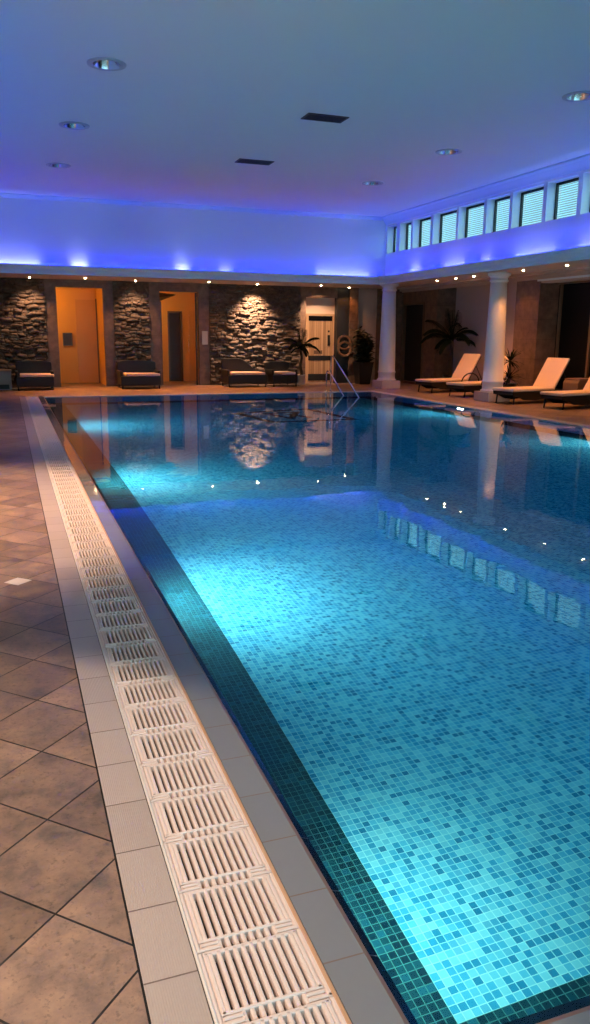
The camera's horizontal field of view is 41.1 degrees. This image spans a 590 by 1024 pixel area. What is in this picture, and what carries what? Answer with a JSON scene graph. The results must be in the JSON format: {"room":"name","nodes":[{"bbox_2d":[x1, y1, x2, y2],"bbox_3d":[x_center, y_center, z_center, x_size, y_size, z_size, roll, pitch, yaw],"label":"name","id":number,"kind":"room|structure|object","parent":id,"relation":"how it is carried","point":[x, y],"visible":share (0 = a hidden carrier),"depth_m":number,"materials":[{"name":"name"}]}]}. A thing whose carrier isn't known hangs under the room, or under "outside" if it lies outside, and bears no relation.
{"room":"indoor swimming pool","nodes":[
{"label":"indoor swimming pool","id":0,"kind":"room"},
{"bbox_2d":[0,278,49,387],"bbox_3d":[-7.452,-4.637,20.467,1.958,2.826,0.150,-4,14,-19],"label":"stone wall","id":1,"kind":"structure","parent":0,"point":[23,329],"depth_m":20.52,"materials":[{"name":"grey stone"}]},
{"bbox_2d":[44,279,60,386],"bbox_3d":[-6.456,-4.740,20.952,0.290,2.790,0.200,-4,14,-19],"label":"wall pier","id":2,"kind":"object","parent":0,"point":[49,284],"visible":0.86,"depth_m":20.83,"materials":[{"name":"paint"}]},
{"bbox_2d":[102,281,115,385],"bbox_3d":[-5.058,-4.839,21.443,0.260,2.790,0.200,-4,14,-19],"label":"wall pier","id":3,"kind":"object","parent":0,"point":[107,290],"visible":1,"depth_m":21.35,"materials":[{"name":"brown paint"}]},
{"bbox_2d":[56,287,197,384],"bbox_3d":[-5.226,-5.047,22.559,5.350,2.700,2.150,-4,14,-19],"label":"wall","id":4,"kind":"structure","parent":0,"point":[65,296],"depth_m":22.81,"materials":[{"name":"orange paint"}]},
{"bbox_2d":[63,333,72,345],"bbox_3d":[-6.520,-4.952,22.590,0.260,0.360,0.040,-4,14,-19],"label":"wall frame","id":5,"kind":"object","parent":4,"relation":"attached to","point":[67,337],"visible":1,"depth_m":22.58,"materials":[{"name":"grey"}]},
{"bbox_2d":[55,279,102,287],"bbox_3d":[-5.739,-6.058,20.913,1.210,0.190,0.200,-4,14,-19],"label":"trim","id":6,"kind":"structure","parent":4,"relation":"attached to","point":[58,282],"depth_m":20.83,"materials":[{"name":"brown stone"}]},
{"bbox_2d":[75,299,99,382],"bbox_3d":[-5.995,-4.939,22.776,0.590,2.380,0.050,-4,14,-19],"label":"door","id":7,"kind":"structure","parent":4,"relation":"in","point":[86,310],"depth_m":22.77,"materials":[{"name":"orange wood"}]},
{"bbox_2d":[160,301,162,384],"bbox_3d":[-3.834,-4.757,22.238,0.120,2.300,0.300,-4,14,-19],"label":"trim","id":8,"kind":"structure","parent":4,"relation":"attached to","point":[160,301],"depth_m":22.11,"materials":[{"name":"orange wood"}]},
{"bbox_2d":[159,292,174,300],"bbox_3d":[-3.647,-6.078,22.440,0.720,0.290,1.100,-4,14,-19],"label":"trim","id":9,"kind":"structure","parent":4,"relation":"attached to","point":[162,296],"depth_m":22.44,"materials":[{"name":"black paint"}]},
{"bbox_2d":[167,311,183,380],"bbox_3d":[-3.652,-5.033,23.963,0.440,2.080,0.200,-4,14,-19],"label":"door","id":10,"kind":"structure","parent":4,"relation":"in","point":[175,336],"depth_m":23.98,"materials":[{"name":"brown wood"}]},
{"bbox_2d":[159,282,197,291],"bbox_3d":[-3.235,-6.216,21.797,1.090,0.230,0.200,-4,14,-19],"label":"trim","id":11,"kind":"structure","parent":4,"relation":"attached to","point":[163,286],"depth_m":21.72,"materials":[{"name":"brown stone"}]},
{"bbox_2d":[112,281,151,385],"bbox_3d":[-4.439,-4.851,21.526,0.994,2.826,0.152,-4,14,-19],"label":"stone wall","id":12,"kind":"structure","parent":0,"point":[132,333],"depth_m":21.44,"materials":[{"name":"grey stone"}]},
{"bbox_2d":[148,282,161,385],"bbox_3d":[-3.895,-4.921,21.851,0.290,2.790,0.200,-4,14,-19],"label":"wall pier","id":13,"kind":"object","parent":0,"point":[154,303],"visible":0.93,"depth_m":21.70,"materials":[{"name":"brown paint"}]},
{"bbox_2d":[0,197,385,275],"bbox_3d":[-2.568,-7.043,20.609,11.370,1.820,0.120,-4,14,-19],"label":"wall","id":14,"kind":"structure","parent":0,"point":[32,231],"depth_m":20.43,"materials":[{"name":"white paint"}]},
{"bbox_2d":[197,283,209,384],"bbox_3d":[-2.591,-5.014,22.309,0.300,2.790,0.200,-4,14,-19],"label":"wall pier","id":15,"kind":"object","parent":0,"point":[203,289],"visible":0.93,"depth_m":22.20,"materials":[{"name":"brown paint"}]},
{"bbox_2d":[188,293,197,384],"bbox_3d":[-2.962,-4.971,22.672,0.072,2.540,1.000,-4,14,-20],"label":"trim","id":16,"kind":"structure","parent":15,"relation":"attached to","point":[195,293],"depth_m":22.25,"materials":[{"name":"black paint"}]},
{"bbox_2d":[202,331,207,344],"bbox_3d":[-2.544,-4.912,22.226,0.160,0.370,0.024,-4,14,-19],"label":"wall plate","id":17,"kind":"object","parent":15,"relation":"attached to","point":[204,333],"visible":1,"depth_m":22.21,"materials":[{"name":"grey plastic"}]},
{"bbox_2d":[209,284,300,384],"bbox_3d":[-1.123,-5.086,22.689,2.753,2.828,0.153,-4,14,-19],"label":"stone wall","id":18,"kind":"structure","parent":0,"point":[249,323],"depth_m":22.59,"materials":[{"name":"grey stone"}]},
{"bbox_2d":[0,0,589,216],"bbox_3d":[1.414,-5.432,9.517,11.520,0.001,24.000,-4,14,-19],"label":"ceiling","id":19,"kind":"structure","parent":0,"point":[204,86],"depth_m":10.96,"materials":[{"name":"white paint"}]},
{"bbox_2d":[46,163,70,167],"bbox_3d":[-4.675,-6.923,15.547,0.480,0.167,0.480,-4,14,-19],"label":"recessed light","id":20,"kind":"object","parent":19,"relation":"in","point":[54,165],"visible":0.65,"depth_m":15.64,"materials":[{"name":"grey metal"}]},
{"bbox_2d":[59,121,89,129],"bbox_3d":[-3.515,-6.231,12.536,0.480,0.167,0.480,-4,14,-19],"label":"recessed light","id":21,"kind":"object","parent":19,"relation":"in","point":[68,124],"visible":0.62,"depth_m":12.65,"materials":[{"name":"grey metal"}]},
{"bbox_2d":[86,57,126,70],"bbox_3d":[-2.309,-5.567,9.644,0.480,0.167,0.480,-4,14,-19],"label":"recessed light","id":22,"kind":"object","parent":19,"relation":"in","point":[100,63],"visible":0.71,"depth_m":9.76,"materials":[{"name":"grey metal"}]},
{"bbox_2d":[235,158,273,164],"bbox_3d":[-0.778,-6.707,15.094,0.690,0.012,0.350,-4,14,-19],"label":"ceiling vent","id":23,"kind":"object","parent":19,"relation":"in","point":[246,161],"visible":1,"depth_m":15.06,"materials":[{"name":"black metal"}]},
{"bbox_2d":[301,113,348,122],"bbox_3d":[0.455,-5.993,11.984,0.660,0.012,0.350,-4,14,-19],"label":"ceiling vent","id":24,"kind":"object","parent":19,"relation":"in","point":[309,116],"visible":1,"depth_m":11.98,"materials":[{"name":"black metal"}]},
{"bbox_2d":[362,181,383,185],"bbox_3d":[1.692,-7.221,17.110,0.480,0.167,0.480,-4,14,-19],"label":"recessed light","id":25,"kind":"object","parent":19,"relation":"in","point":[369,183],"visible":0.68,"depth_m":17.23,"materials":[{"name":"grey"}]},
{"bbox_2d":[435,149,461,154],"bbox_3d":[2.759,-6.535,14.117,0.480,0.167,0.480,-4,14,-19],"label":"recessed light","id":26,"kind":"object","parent":19,"relation":"in","point":[442,151],"visible":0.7,"depth_m":14.23,"materials":[{"name":"grey metal"}]},
{"bbox_2d":[562,91,589,101],"bbox_3d":[3.904,-5.767,10.769,0.480,0.167,0.480,-4,14,-19],"label":"recessed light","id":27,"kind":"object","parent":19,"relation":"in","point":[577,96],"visible":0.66,"depth_m":10.91,"materials":[{"name":"grey metal"}]},
{"bbox_2d":[0,381,589,1023],"bbox_3d":[1.164,-1.212,12.246,14.350,0.120,27.400,-4,14,-19],"label":"floor","id":28,"kind":"structure","parent":0,"point":[67,956],"depth_m":2.58,"materials":[{"name":"tile"}]},
{"bbox_2d":[0,369,11,389],"bbox_3d":[-7.426,-3.356,19.986,0.460,0.500,0.420,-4,14,-19],"label":"waste bin","id":29,"kind":"object","parent":28,"relation":"on","point":[5,374],"visible":1,"depth_m":19.83,"materials":[{"name":"grey metal"}]},
{"bbox_2d":[4,578,30,584],"bbox_3d":[-1.647,0.414,4.683,0.110,0.006,0.110,6,14,25],"label":"drain cover","id":30,"kind":"object","parent":28,"relation":"on","point":[17,581],"depth_m":4.68,"materials":[{"name":"beige metal"}]},
{"bbox_2d":[15,360,54,390],"bbox_3d":[-6.664,-3.502,20.162,0.930,0.720,0.830,-4,14,-19],"label":"seat","id":31,"kind":"object","parent":28,"relation":"on","point":[28,373],"visible":1,"depth_m":20.01,"materials":[{"name":"black"}]},
{"bbox_2d":[20,373,53,376],"bbox_3d":[-6.595,-3.499,20.117,0.820,0.065,0.700,-4,14,-19],"label":"cushion","id":32,"kind":"object","parent":31,"relation":"on","point":[21,374],"depth_m":19.84,"materials":[{"name":"beige fabric"}]},
{"bbox_2d":[19,398,150,1023],"bbox_3d":[-3.160,-0.652,9.451,0.008,0.047,18.550,-4,14,-19],"label":"trim","id":33,"kind":"structure","parent":28,"relation":"on","point":[112,843],"depth_m":2.38,"materials":[{"name":"black paint"}]},
{"bbox_2d":[20,397,212,1023],"bbox_3d":[-3.098,-0.658,9.473,0.125,0.050,18.550,-4,14,-19],"label":"trim","id":34,"kind":"structure","parent":28,"relation":"on","point":[174,992],"depth_m":2.38,"materials":[{"name":"tile"}]},
{"bbox_2d":[117,360,160,388],"bbox_3d":[-4.160,-3.663,20.969,1.060,0.720,0.830,-4,14,-19],"label":"seat","id":35,"kind":"object","parent":28,"relation":"on","point":[129,372],"visible":1,"depth_m":20.80,"materials":[{"name":"black"}]},
{"bbox_2d":[123,372,159,375],"bbox_3d":[-4.082,-3.660,20.927,0.880,0.065,0.700,-4,14,-19],"label":"cushion","id":36,"kind":"object","parent":35,"relation":"on","point":[124,373],"depth_m":20.67,"materials":[{"name":"beige fabric"}]},
{"bbox_2d":[28,407,352,1023],"bbox_3d":[-2.905,-0.588,9.559,0.295,0.218,18.550,-4,14,-19],"label":"channel","id":37,"kind":"object","parent":28,"relation":"attached to","point":[28,407],"depth_m":2.46,"materials":[{"name":"black"}]},
{"bbox_2d":[25,396,351,1023],"bbox_3d":[-2.906,-0.678,9.544,0.280,0.041,18.520,-4,14,-19],"label":"grate","id":38,"kind":"object","parent":37,"relation":"in","point":[255,877],"visible":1,"depth_m":2.40,"materials":[{"name":"beige plastic"}]},
{"bbox_2d":[19,391,369,397],"bbox_3d":[-2.055,-2.823,19.333,8.909,0.160,0.245,-4,14,-19],"label":"trim","id":39,"kind":"structure","parent":28,"relation":"on","point":[316,391],"depth_m":19.05,"materials":[{"name":"beige tile"}]},
{"bbox_2d":[221,358,266,386],"bbox_3d":[-1.431,-3.899,22.027,1.130,0.760,0.830,-4,14,-19],"label":"seat","id":40,"kind":"object","parent":28,"relation":"on","point":[233,370],"visible":1,"depth_m":21.84,"materials":[{"name":"black wicker"}]},
{"bbox_2d":[230,371,264,374],"bbox_3d":[-1.385,-3.875,21.978,0.960,0.065,0.700,-4,14,-19],"label":"cushion","id":41,"kind":"object","parent":40,"relation":"on","point":[231,372],"depth_m":21.70,"materials":[{"name":"beige fabric"}]},
{"bbox_2d":[265,361,297,386],"bbox_3d":[-0.400,-3.933,22.397,0.760,0.680,0.830,-4,14,-19],"label":"seat","id":42,"kind":"object","parent":28,"relation":"on","point":[276,371],"visible":0.97,"depth_m":22.19,"materials":[{"name":"black"}]},
{"bbox_2d":[274,371,295,374],"bbox_3d":[-0.293,-3.952,22.361,0.420,0.065,0.700,-4,14,-19],"label":"cushion","id":43,"kind":"object","parent":42,"relation":"on","point":[275,372],"depth_m":22.13,"materials":[{"name":"beige fabric"}]},
{"bbox_2d":[284,330,319,384],"bbox_3d":[0.204,-4.452,22.606,1.119,1.612,0.864,-4,14,-19],"label":"potted palm","id":44,"kind":"object","parent":28,"relation":"on","point":[301,346],"visible":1,"depth_m":22.68,"materials":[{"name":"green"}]},
{"bbox_2d":[38,396,589,1023],"bbox_3d":[1.226,-0.910,11.003,8.494,0.160,18.550,-4,14,-19],"label":"trim","id":45,"kind":"structure","parent":28,"relation":"attached to","point":[360,990],"depth_m":2.37,"materials":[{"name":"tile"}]},
{"bbox_2d":[350,326,375,383],"bbox_3d":[2.021,-4.670,23.454,0.810,1.694,0.796,2,13,5],"label":"potted shrub","id":46,"kind":"object","parent":28,"relation":"on","point":[363,367],"visible":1,"depth_m":23.32,"materials":[{"name":"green plant"}]},
{"bbox_2d":[372,283,399,388],"bbox_3d":[2.546,-4.810,21.606,0.580,2.790,0.580,-4,14,-19],"label":"column","id":47,"kind":"structure","parent":28,"relation":"on","point":[386,379],"depth_m":21.47,"materials":[{"name":"white paint"}]},
{"bbox_2d":[419,310,477,377],"bbox_3d":[4.247,-4.493,21.690,1.550,2.163,1.122,7,14,28],"label":"potted palm","id":48,"kind":"object","parent":28,"relation":"on","point":[442,344],"visible":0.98,"depth_m":21.64,"materials":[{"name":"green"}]},
{"bbox_2d":[415,354,481,392],"bbox_3d":[4.098,-3.654,20.684,1.950,0.972,0.620,-8,15,-32],"label":"sun lounger","id":49,"kind":"object","parent":28,"relation":"on","point":[468,363],"visible":0.81,"depth_m":20.71,"materials":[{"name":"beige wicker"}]},
{"bbox_2d":[415,378,467,381],"bbox_3d":[3.832,-3.443,20.557,1.320,0.061,0.620,-8,15,-32],"label":"seat cushion","id":50,"kind":"object","parent":49,"relation":"on","point":[429,379],"depth_m":20.32,"materials":[{"name":"beige fabric"}]},
{"bbox_2d":[451,354,480,378],"bbox_3d":[4.542,-3.857,20.929,0.476,0.677,0.620,-8,15,-32],"label":"cushion","id":51,"kind":"object","parent":49,"relation":"on","point":[468,363],"depth_m":20.87,"materials":[{"name":"beige fabric"}]},
{"bbox_2d":[446,355,508,396],"bbox_3d":[4.656,-3.358,19.398,1.950,0.972,0.712,-8,15,-32],"label":"sun lounger","id":52,"kind":"object","parent":28,"relation":"on","point":[466,386],"visible":0.45,"depth_m":19.02,"materials":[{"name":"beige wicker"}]},
{"bbox_2d":[446,381,481,385],"bbox_3d":[4.389,-3.148,19.271,1.320,0.061,0.620,-8,15,-32],"label":"seat cushion","id":53,"kind":"object","parent":52,"relation":"on","point":[466,383],"depth_m":18.96,"materials":[{"name":"beige fabric"}]},
{"bbox_2d":[503,355,508,378],"bbox_3d":[5.099,-3.561,19.643,0.476,0.677,0.620,-8,15,-32],"label":"cushion","id":54,"kind":"object","parent":52,"relation":"on","point":[505,368],"depth_m":19.46,"materials":[{"name":"beige fabric"}]},
{"bbox_2d":[474,272,510,401],"bbox_3d":[4.487,-3.892,17.625,0.580,2.790,0.580,-4,14,-19],"label":"column","id":55,"kind":"structure","parent":28,"relation":"on","point":[493,369],"depth_m":17.48,"materials":[{"name":"white paint"}]},
{"bbox_2d":[503,348,525,398],"bbox_3d":[5.043,-3.257,18.500,0.781,1.174,0.672,-4,14,-19],"label":"yucca","id":56,"kind":"object","parent":28,"relation":"on","point":[511,356],"visible":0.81,"depth_m":18.45,"materials":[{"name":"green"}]},
{"bbox_2d":[492,357,569,404],"bbox_3d":[5.322,-2.928,17.521,1.950,0.972,0.620,-7,15,-31],"label":"sun lounger","id":57,"kind":"object","parent":28,"relation":"on","point":[553,369],"visible":0.88,"depth_m":17.52,"materials":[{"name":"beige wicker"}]},
{"bbox_2d":[492,386,554,391],"bbox_3d":[5.053,-2.718,17.399,1.320,0.061,0.620,-7,15,-31],"label":"seat cushion","id":58,"kind":"object","parent":57,"relation":"on","point":[523,388],"depth_m":17.21,"materials":[{"name":"beige fabric"}]},
{"bbox_2d":[533,357,569,388],"bbox_3d":[5.771,-3.129,17.759,0.476,0.677,0.620,-7,15,-31],"label":"cushion","id":59,"kind":"object","parent":57,"relation":"on","point":[553,369],"depth_m":17.70,"materials":[{"name":"beige fabric"}]},
{"bbox_2d":[540,377,589,409],"bbox_3d":[6.044,-2.671,16.412,1.950,0.972,0.620,-7,15,-29],"label":"sun lounger","id":60,"kind":"object","parent":28,"relation":"on","point":[575,397],"visible":1,"depth_m":16.04,"materials":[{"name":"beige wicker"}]},
{"bbox_2d":[540,390,589,395],"bbox_3d":[5.769,-2.463,16.299,1.320,0.061,0.620,-7,15,-29],"label":"seat cushion","id":61,"kind":"object","parent":60,"relation":"on","point":[567,392],"depth_m":16.02,"materials":[{"name":"beige fabric"}]},
{"bbox_2d":[583,377,589,389],"bbox_3d":[6.502,-2.868,16.634,0.476,0.677,0.620,-7,15,-29],"label":"cushion","id":62,"kind":"object","parent":60,"relation":"on","point":[587,387],"depth_m":16.80,"materials":[{"name":"beige fabric"}]},
{"bbox_2d":[563,378,588,403],"bbox_3d":[6.239,-2.662,17.331,0.560,0.550,0.420,-7,15,-29],"label":"side table","id":63,"kind":"object","parent":28,"relation":"on","point":[569,383],"visible":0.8,"depth_m":17.11,"materials":[{"name":"brown wicker"}]},
{"bbox_3d":[1.109,-0.326,11.271,8.136,1.380,17.735,-4,14,-19],"label":"basin","id":64,"kind":"object","parent":28,"relation":"in","visible":0},
{"bbox_2d":[45,392,589,1023],"bbox_3d":[1.108,-0.223,11.295,8.336,1.608,17.935,-4,14,-19],"label":"pool water","id":65,"kind":"object","parent":64,"relation":"in","point":[386,598],"visible":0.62,"depth_m":3.87,"materials":[{"name":"blue liquid"}]},
{"bbox_2d":[324,370,343,395],"bbox_3d":[1.043,-2.572,19.680,0.090,1.849,1.553,-4,14,-19],"label":"pool handrail","id":66,"kind":"object","parent":64,"relation":"on","point":[327,371],"visible":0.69,"depth_m":19.89,"materials":[{"name":"silver metal"}]},
{"bbox_2d":[329,355,359,397],"bbox_3d":[1.268,-2.696,19.380,0.090,2.228,2.203,-4,14,-19],"label":"pool handrail","id":67,"kind":"object","parent":64,"relation":"on","point":[332,355],"visible":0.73,"depth_m":19.71,"materials":[{"name":"silver metal"}]},
{"bbox_2d":[370,391,589,427],"bbox_3d":[5.061,-1.217,12.505,0.240,0.160,17.760,-4,14,-19],"label":"trim","id":68,"kind":"structure","parent":64,"relation":"attached to","point":[386,393],"depth_m":15.60,"materials":[{"name":"beige tile"}]},
{"bbox_2d":[0,259,589,288],"bbox_3d":[1.645,-3.764,10.513,14.450,0.050,24.970,-4,14,-19],"label":"ceiling","id":69,"kind":"structure","parent":0,"point":[586,262],"depth_m":20.11,"materials":[{"name":"beige paint"}]},
{"bbox_2d":[0,245,589,284],"bbox_3d":[1.234,-3.781,10.211,10.140,0.210,21.620,-4,14,-19],"label":"trim","id":70,"kind":"structure","parent":69,"relation":"attached to","point":[577,253],"depth_m":19.22,"materials":[{"name":"white paint"}]},
{"bbox_2d":[537,274,589,282],"bbox_3d":[8.624,-3.388,9.529,0.050,0.130,18.300,-4,14,-19],"label":"trim","id":71,"kind":"structure","parent":69,"relation":"attached to","point":[579,276],"depth_m":17.06,"materials":[{"name":"white paint"}]},
{"bbox_2d":[297,374,305,384],"bbox_3d":[0.171,-3.850,22.937,0.284,0.290,0.284,-4,14,-19],"label":"pot","id":72,"kind":"object","parent":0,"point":[301,378],"depth_m":22.84,"materials":[{"name":"beige ceramic"}]},
{"bbox_2d":[299,287,305,374],"bbox_3d":[0.195,-5.211,23.287,0.180,2.790,0.200,-4,14,-19],"label":"wall pier","id":73,"kind":"object","parent":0,"point":[303,289],"visible":0.5,"depth_m":23.07,"materials":[{"name":"brown stone"}]},
{"bbox_2d":[306,297,334,313],"bbox_3d":[0.758,-5.299,23.904,1.540,2.700,0.690,-4,14,-19],"label":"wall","id":74,"kind":"structure","parent":0,"point":[313,305],"depth_m":23.93,"materials":[{"name":"beige paint"}]},
{"bbox_2d":[305,313,334,381],"bbox_3d":[0.778,-5.027,24.176,0.980,2.050,0.080,-4,14,-19],"label":"door","id":75,"kind":"structure","parent":74,"relation":"attached to","point":[321,326],"depth_m":24.16,"materials":[{"name":"brown wood"}]},
{"bbox_2d":[309,316,331,320],"bbox_3d":[0.774,-5.888,23.969,0.770,0.140,0.015,-4,14,-19],"label":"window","id":76,"kind":"structure","parent":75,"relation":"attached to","point":[311,318],"depth_m":23.96,"materials":[{"name":"glass"}]},
{"bbox_2d":[306,287,337,297],"bbox_3d":[0.757,-6.469,23.205,0.990,0.290,0.200,-4,14,-19],"label":"trim","id":77,"kind":"structure","parent":0,"point":[316,292],"depth_m":23.12,"materials":[{"name":"brown wood"}]},
{"bbox_2d":[333,288,349,382],"bbox_3d":[1.396,-5.296,23.709,0.390,2.790,0.200,-4,14,-19],"label":"wall pier","id":78,"kind":"object","parent":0,"point":[341,317],"visible":0.86,"depth_m":23.59,"materials":[{"name":"black paint"}]},
{"bbox_2d":[337,340,351,356],"bbox_3d":[1.480,-4.878,23.507,0.476,0.501,0.095,-4,14,-19],"label":"lifebuoy","id":79,"kind":"object","parent":78,"relation":"hanging from","point":[344,341],"visible":1,"depth_m":23.47,"materials":[{"name":"brown plastic"}]},
{"bbox_2d":[348,288,358,382],"bbox_3d":[1.713,-5.310,23.784,0.260,2.790,0.270,-4,14,-19],"label":"wall pier","id":80,"kind":"object","parent":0,"point":[354,292],"visible":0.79,"depth_m":23.58,"materials":[{"name":"brown paint"}]},
{"bbox_2d":[337,335,351,350],"bbox_3d":[1.475,-5.083,23.600,0.476,0.501,0.095,-4,14,-19],"label":"lifebuoy","id":81,"kind":"object","parent":80,"relation":"hanging from","point":[341,336],"visible":1,"depth_m":23.57,"materials":[{"name":"brown"}]},
{"bbox_2d":[352,362,373,383],"bbox_3d":[2.027,-4.157,23.548,0.490,0.650,0.490,-4,14,-19],"label":"pot","id":82,"kind":"object","parent":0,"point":[362,370],"depth_m":23.38,"materials":[{"name":"black ceramic"}]},
{"bbox_2d":[357,288,376,382],"bbox_3d":[2.126,-5.353,23.991,0.660,2.790,0.150,-4,14,-19],"label":"wall panel","id":83,"kind":"object","parent":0,"point":[367,300],"visible":0.43,"depth_m":23.79,"materials":[{"name":"beige paint"}]},
{"bbox_2d":[374,289,403,380],"bbox_3d":[2.856,-5.401,24.232,0.880,2.790,0.180,-4,14,-19],"label":"wall panel","id":84,"kind":"object","parent":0,"point":[399,295],"visible":0.36,"depth_m":24.13,"materials":[{"name":"brown stone"}]},
{"bbox_2d":[403,288,456,378],"bbox_3d":[3.948,-5.230,23.517,0.680,2.790,2.200,-4,14,-19],"label":"wall","id":85,"kind":"structure","parent":0,"point":[438,301],"depth_m":22.60,"materials":[{"name":"brown paint"}]},
{"bbox_2d":[400,302,424,384],"bbox_3d":[3.570,-5.062,23.690,0.180,2.380,1.320,-4,14,-19],"label":"door","id":86,"kind":"structure","parent":85,"relation":"in","point":[413,318],"depth_m":23.84,"materials":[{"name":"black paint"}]},
{"bbox_2d":[396,266,589,292],"bbox_3d":[7.169,-4.089,12.457,0.720,0.100,24.950,-4,14,-19],"label":"trim","id":87,"kind":"structure","parent":85,"relation":"attached to","point":[486,281],"depth_m":18.58,"materials":[{"name":"beige paint"}]},
{"bbox_2d":[452,282,516,381],"bbox_3d":[5.266,-4.626,20.898,0.150,2.790,3.950,-4,14,-19],"label":"wall","id":88,"kind":"structure","parent":0,"point":[472,302],"depth_m":21.44,"materials":[{"name":"beige paint"}]},
{"bbox_2d":[385,168,589,274],"bbox_3d":[6.741,-4.899,11.488,0.340,1.820,23.800,-4,14,-19],"label":"wall","id":89,"kind":"structure","parent":0,"point":[550,234],"depth_m":17.47,"materials":[{"name":"white paint"}]},
{"bbox_2d":[0,153,589,224],"bbox_3d":[1.400,-5.310,9.431,11.020,0.200,23.800,-4,14,-19],"label":"trim","id":90,"kind":"structure","parent":89,"relation":"attached to","point":[580,163],"depth_m":19.03,"materials":[{"name":"white paint"}]},
{"bbox_2d":[393,226,396,251],"bbox_3d":[2.921,-7.620,22.031,0.082,0.730,0.570,-4,14,-19],"label":"window","id":91,"kind":"structure","parent":89,"relation":"in","point":[395,230],"depth_m":22.25,"materials":[{"name":"black paint"}]},
{"bbox_2d":[406,223,410,249],"bbox_3d":[3.192,-7.450,21.292,0.082,0.730,0.660,-4,14,-19],"label":"window","id":92,"kind":"structure","parent":89,"relation":"in","point":[408,224],"depth_m":21.54,"materials":[{"name":"glass"}]},
{"bbox_2d":[419,217,430,246],"bbox_3d":[3.496,-7.261,20.466,0.082,0.730,0.940,-4,14,-19],"label":"window","id":93,"kind":"structure","parent":89,"relation":"in","point":[429,218],"depth_m":20.76,"materials":[{"name":"black paint"}]},
{"bbox_2d":[439,210,456,242],"bbox_3d":[3.887,-7.017,19.402,0.082,0.730,1.120,-4,14,-19],"label":"window","id":94,"kind":"structure","parent":89,"relation":"in","point":[455,211],"depth_m":19.69,"materials":[{"name":"black paint"}]},
{"bbox_2d":[465,203,483,237],"bbox_3d":[4.288,-6.766,18.310,0.082,0.730,1.080,-4,14,-19],"label":"window","id":95,"kind":"structure","parent":89,"relation":"in","point":[481,204],"depth_m":18.56,"materials":[{"name":"black paint"}]},
{"bbox_2d":[493,196,509,231],"bbox_3d":[4.656,-6.537,17.309,0.082,0.730,0.880,-4,14,-19],"label":"window","id":96,"kind":"structure","parent":89,"relation":"in","point":[507,197],"depth_m":17.56,"materials":[{"name":"black paint"}]},
{"bbox_2d":[519,187,543,226],"bbox_3d":[5.013,-6.313,16.337,0.082,0.730,1.040,-4,14,-19],"label":"window","id":97,"kind":"structure","parent":89,"relation":"in","point":[523,194],"depth_m":16.56,"materials":[{"name":"black paint"}]},
{"bbox_2d":[554,177,578,219],"bbox_3d":[5.386,-6.081,15.323,0.082,0.730,0.930,-4,14,-19],"label":"window","id":98,"kind":"structure","parent":89,"relation":"in","point":[556,207],"depth_m":15.54,"materials":[{"name":"black paint"}]},
{"bbox_2d":[510,280,559,386],"bbox_3d":[5.714,-4.118,18.668,0.650,2.790,0.900,-4,14,-19],"label":"wall pier","id":99,"kind":"object","parent":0,"point":[536,307],"visible":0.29,"depth_m":18.31,"materials":[{"name":"beige paint"}]},
{"bbox_2d":[554,280,589,388],"bbox_3d":[9.120,-2.054,9.974,0.080,2.660,18.220,-4,14,-19],"label":"window","id":100,"kind":"structure","parent":99,"relation":"attached to","point":[572,340],"depth_m":17.69,"materials":[{"name":"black glass"}]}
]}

